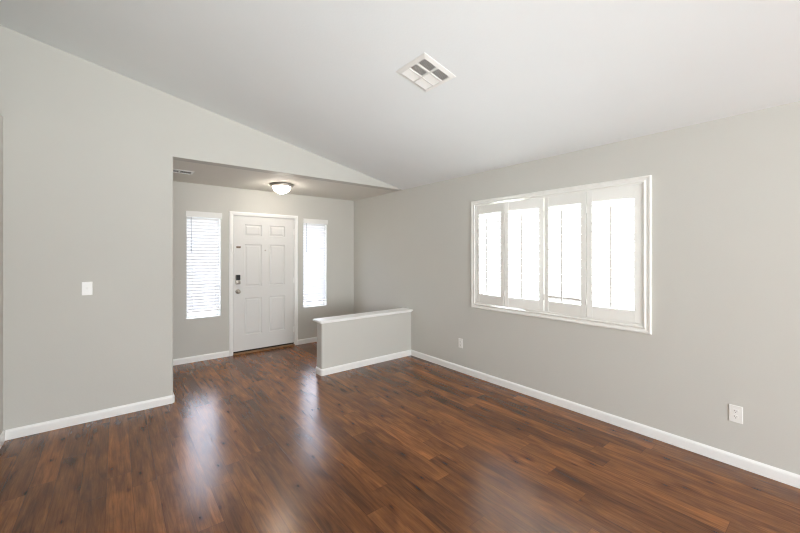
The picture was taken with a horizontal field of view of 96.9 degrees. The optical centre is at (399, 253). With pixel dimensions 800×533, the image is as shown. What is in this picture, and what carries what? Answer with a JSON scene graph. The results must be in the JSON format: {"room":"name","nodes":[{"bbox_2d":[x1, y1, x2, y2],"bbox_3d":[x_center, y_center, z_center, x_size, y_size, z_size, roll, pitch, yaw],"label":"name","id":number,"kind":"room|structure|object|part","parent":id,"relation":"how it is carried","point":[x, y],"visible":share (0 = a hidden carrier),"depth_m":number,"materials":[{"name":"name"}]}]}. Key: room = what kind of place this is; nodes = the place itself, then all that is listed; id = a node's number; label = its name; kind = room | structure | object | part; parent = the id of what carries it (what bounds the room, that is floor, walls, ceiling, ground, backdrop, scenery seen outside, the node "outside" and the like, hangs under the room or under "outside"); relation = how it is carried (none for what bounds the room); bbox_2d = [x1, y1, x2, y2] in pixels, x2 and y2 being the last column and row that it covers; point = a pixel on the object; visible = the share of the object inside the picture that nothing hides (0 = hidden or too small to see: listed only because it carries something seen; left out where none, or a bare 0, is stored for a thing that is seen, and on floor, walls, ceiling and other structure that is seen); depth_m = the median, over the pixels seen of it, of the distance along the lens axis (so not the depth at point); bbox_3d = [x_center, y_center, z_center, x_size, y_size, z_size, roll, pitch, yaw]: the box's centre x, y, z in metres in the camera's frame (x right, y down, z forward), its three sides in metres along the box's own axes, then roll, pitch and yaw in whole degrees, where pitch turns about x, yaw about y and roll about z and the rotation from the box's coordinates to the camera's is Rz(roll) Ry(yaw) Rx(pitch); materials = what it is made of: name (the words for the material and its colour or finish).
{"room":"empty living room","nodes":[
{"label":"empty living room","id":0,"kind":"room"},
{"bbox_2d":[0,114,2,434],"bbox_3d":[-0.876,0.198,-0.862,1.054,2.555,8.550,0,0,-39],"label":"wall","id":1,"kind":"structure","parent":0,"point":[1,117],"depth_m":2.76,"materials":[{"name":"beige paint"}]},
{"bbox_2d":[0,430,4,448],"bbox_3d":[-0.460,1.435,-0.528,0.013,0.080,8.550,0,0,-39],"label":"baseboard","id":2,"kind":"structure","parent":1,"relation":"attached to","point":[2,436],"depth_m":2.74,"materials":[{"name":"white paint"}]},
{"bbox_2d":[0,25,400,430],"bbox_3d":[-2.007,-0.271,3.799,5.117,3.492,0.140,0,0,-39],"label":"wall partition","id":3,"kind":"structure","parent":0,"point":[90,149],"depth_m":3.13,"materials":[{"name":"beige paint"}]},
{"bbox_2d":[82,282,92,294],"bbox_3d":[-2.743,0.303,3.111,0.071,0.117,0.015,0,0,-39],"label":"light switch","id":4,"kind":"object","parent":3,"relation":"attached to","point":[87,287],"visible":1,"depth_m":3.11,"materials":[{"name":"white plastic"}]},
{"bbox_2d":[5,393,174,440],"bbox_3d":[-2.840,1.435,3.132,1.433,0.080,0.166,0,0,-39],"label":"baseboard","id":5,"kind":"structure","parent":3,"relation":"attached to","point":[18,432],"depth_m":3.10,"materials":[{"name":"white paint"}]},
{"bbox_2d":[188,297,321,314],"bbox_3d":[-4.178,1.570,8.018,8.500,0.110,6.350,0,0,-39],"label":"window sill","id":6,"kind":"structure","parent":0,"point":[315,302],"depth_m":9.51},
{"bbox_2d":[173,181,353,358],"bbox_3d":[-2.584,0.255,5.124,4.363,2.440,0.140,0,0,-39],"label":"wall","id":7,"kind":"structure","parent":0,"point":[194,336],"depth_m":5.21,"materials":[{"name":"beige paint"}]},
{"bbox_2d":[187,218,218,317],"bbox_3d":[-2.794,0.152,5.017,0.420,1.455,0.044,0,0,-39],"label":"window","id":8,"kind":"structure","parent":7,"relation":"in","point":[217,311],"depth_m":5.03,"materials":[{"name":"white plastic"}]},
{"bbox_2d":[186,211,221,312],"bbox_3d":[-2.730,0.108,4.943,0.444,1.382,0.076,0,0,-39],"label":"window blind","id":9,"kind":"object","parent":8,"relation":"attached to","point":[206,248],"visible":1,"depth_m":4.94,"materials":[{"name":"white plastic"}]},
{"bbox_3d":[-2.739,0.790,4.949,0.404,0.018,0.048,0,0,-39],"label":"rail","id":10,"kind":"part","parent":9,"relation":"part of","materials":[{"name":"white plastic"}]},
{"bbox_2d":[173,337,316,365],"bbox_3d":[-2.534,1.435,5.066,4.330,0.080,0.013,0,0,-39],"label":"baseboard","id":11,"kind":"structure","parent":7,"relation":"attached to","point":[191,359],"depth_m":4.95,"materials":[{"name":"white paint"}]},
{"bbox_2d":[229,211,297,355],"bbox_3d":[-2.092,0.428,5.479,1.034,2.094,0.202,0,0,-39],"label":"door","id":12,"kind":"structure","parent":7,"relation":"in","point":[263,248],"depth_m":5.43,"materials":[{"name":"white paint"}]},
{"bbox_2d":[303,224,323,306],"bbox_3d":[-1.498,0.152,6.054,0.420,1.455,0.044,0,0,-39],"label":"window","id":13,"kind":"structure","parent":7,"relation":"in","point":[322,303],"depth_m":6.14,"materials":[{"name":"white plastic"}]},
{"bbox_2d":[303,218,327,301],"bbox_3d":[-1.434,0.108,5.981,0.444,1.382,0.076,0,0,-39],"label":"window blind","id":14,"kind":"object","parent":13,"relation":"attached to","point":[310,258],"visible":1,"depth_m":5.98,"materials":[{"name":"white plastic"}]},
{"bbox_3d":[-1.443,0.790,5.986,0.404,0.018,0.048,0,0,-39],"label":"rail","id":15,"kind":"part","parent":14,"relation":"part of","materials":[{"name":"white plastic"}]},
{"bbox_2d":[317,312,410,368],"bbox_3d":[-0.439,1.152,4.795,1.424,0.646,0.145,0,0,-39],"label":"wall","id":16,"kind":"structure","parent":0,"point":[349,341],"depth_m":4.65,"materials":[{"name":"beige paint"}]},
{"bbox_2d":[313,308,412,323],"bbox_3d":[-0.454,0.825,4.784,1.462,0.036,0.221,0,0,-39],"label":"trim","id":17,"kind":"structure","parent":16,"relation":"on","point":[398,310],"depth_m":4.65,"materials":[{"name":"white paint"}]},
{"bbox_2d":[316,350,410,375],"bbox_3d":[-0.449,1.435,4.787,1.424,0.080,0.171,0,0,-39],"label":"baseboard","id":18,"kind":"structure","parent":16,"relation":"attached to","point":[322,372],"depth_m":4.63,"materials":[{"name":"white paint"}]},
{"bbox_2d":[0,342,799,532],"bbox_3d":[0.273,1.535,0.952,5.397,0.120,10.225,0,0,-39],"label":"floor","id":19,"kind":"structure","parent":0,"point":[260,441],"depth_m":2.44,"materials":[{"name":"brown wood"}]},
{"bbox_2d":[0,0,799,200],"bbox_3d":[0.273,-1.561,0.952,5.397,1.249,10.225,0,0,-39],"label":"ceiling","id":20,"kind":"structure","parent":0,"point":[534,79],"depth_m":2.52,"materials":[{"name":"white paint"}]},
{"bbox_2d":[173,169,193,174],"bbox_3d":[-2.575,-0.961,4.136,0.290,0.009,0.190,0,0,-39],"label":"ceiling vent","id":21,"kind":"object","parent":20,"relation":"in","point":[174,170],"visible":0.71,"depth_m":4.14,"materials":[{"name":"white metal"}]},
{"bbox_2d":[269,182,293,194],"bbox_3d":[-1.638,-0.890,4.909,0.324,0.148,0.324,0,0,-39],"label":"ceiling light","id":22,"kind":"object","parent":20,"relation":"attached to","point":[281,188],"visible":1,"depth_m":4.82,"materials":[{"name":"white glass"}]},
{"bbox_2d":[396,53,455,91],"bbox_3d":[0.184,-1.296,2.556,0.304,0.069,0.310,0,0,-39],"label":"ceiling vent","id":23,"kind":"object","parent":20,"relation":"in","point":[426,73],"visible":1,"depth_m":2.54,"materials":[{"name":"white metal"}]},
{"bbox_2d":[354,101,799,474],"bbox_3d":[2.325,0.255,2.595,0.140,2.440,10.225,0,0,-39],"label":"wall","id":24,"kind":"structure","parent":0,"point":[726,191],"depth_m":2.74,"materials":[{"name":"beige paint"}]},
{"bbox_2d":[458,338,462,347],"bbox_3d":[0.758,1.115,4.434,0.008,0.117,0.071,0,0,-39],"label":"power outlet","id":25,"kind":"object","parent":24,"relation":"attached to","point":[460,341],"visible":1,"depth_m":4.43,"materials":[{"name":"white plastic"}]},
{"bbox_2d":[481,207,552,301],"bbox_3d":[1.543,0.005,3.651,0.039,1.180,1.750,0,0,-39],"label":"window","id":26,"kind":"structure","parent":24,"relation":"in","point":[551,214],"depth_m":4.30,"materials":[{"name":"white glass"}]},
{"bbox_2d":[471,175,651,333],"bbox_3d":[1.433,0.005,3.563,0.134,1.281,1.847,0,0,-39],"label":"plantation shutters","id":27,"kind":"object","parent":24,"relation":"attached to","point":[639,320],"visible":1,"depth_m":3.34,"materials":[{"name":"white paint"}]},
{"bbox_3d":[0.990,0.018,4.033,0.011,0.886,0.016,0,0,-31],"label":"tilt rod","id":28,"kind":"part","parent":27,"relation":"part of","materials":[{"name":"white paint"}]},
{"bbox_3d":[1.033,0.004,4.058,0.028,1.137,0.431,0,0,-31],"label":"shutter panel","id":29,"kind":"part","parent":27,"relation":"part of","materials":[{"name":"white paint"}]},
{"bbox_3d":[1.266,0.018,3.688,0.016,0.886,0.011,0,0,43],"label":"tilt rod","id":30,"kind":"part","parent":27,"relation":"part of","materials":[{"name":"white paint"}]},
{"bbox_3d":[1.300,0.004,3.724,0.426,1.137,0.028,0,0,43],"label":"shutter panel","id":31,"kind":"part","parent":27,"relation":"part of","materials":[{"name":"white paint"}]},
{"bbox_3d":[1.540,0.018,3.374,0.011,0.886,0.016,0,0,-35],"label":"tilt rod","id":32,"kind":"part","parent":27,"relation":"part of","materials":[{"name":"white paint"}]},
{"bbox_3d":[1.581,0.004,3.402,0.028,1.137,0.418,0,0,-35],"label":"shutter panel","id":33,"kind":"part","parent":27,"relation":"part of","materials":[{"name":"white paint"}]},
{"bbox_3d":[1.807,0.018,3.040,0.011,0.886,0.016,0,0,-42],"label":"tilt rod","id":34,"kind":"part","parent":27,"relation":"part of","materials":[{"name":"white paint"}]},
{"bbox_3d":[1.844,0.004,3.073,0.028,1.137,0.422,0,0,-42],"label":"shutter panel","id":35,"kind":"part","parent":27,"relation":"part of","materials":[{"name":"white paint"}]},
{"bbox_2d":[411,350,799,488],"bbox_3d":[2.765,1.435,1.923,0.013,0.080,8.345,0,0,-39],"label":"baseboard","id":36,"kind":"structure","parent":24,"relation":"attached to","point":[789,478],"depth_m":2.90,"materials":[{"name":"white paint"}]},
{"bbox_2d":[729,404,742,423],"bbox_3d":[2.334,1.112,2.466,0.008,0.117,0.071,0,0,-39],"label":"power outlet","id":37,"kind":"object","parent":24,"relation":"attached to","point":[735,412],"visible":1,"depth_m":2.46,"materials":[{"name":"white plastic"}]}
]}

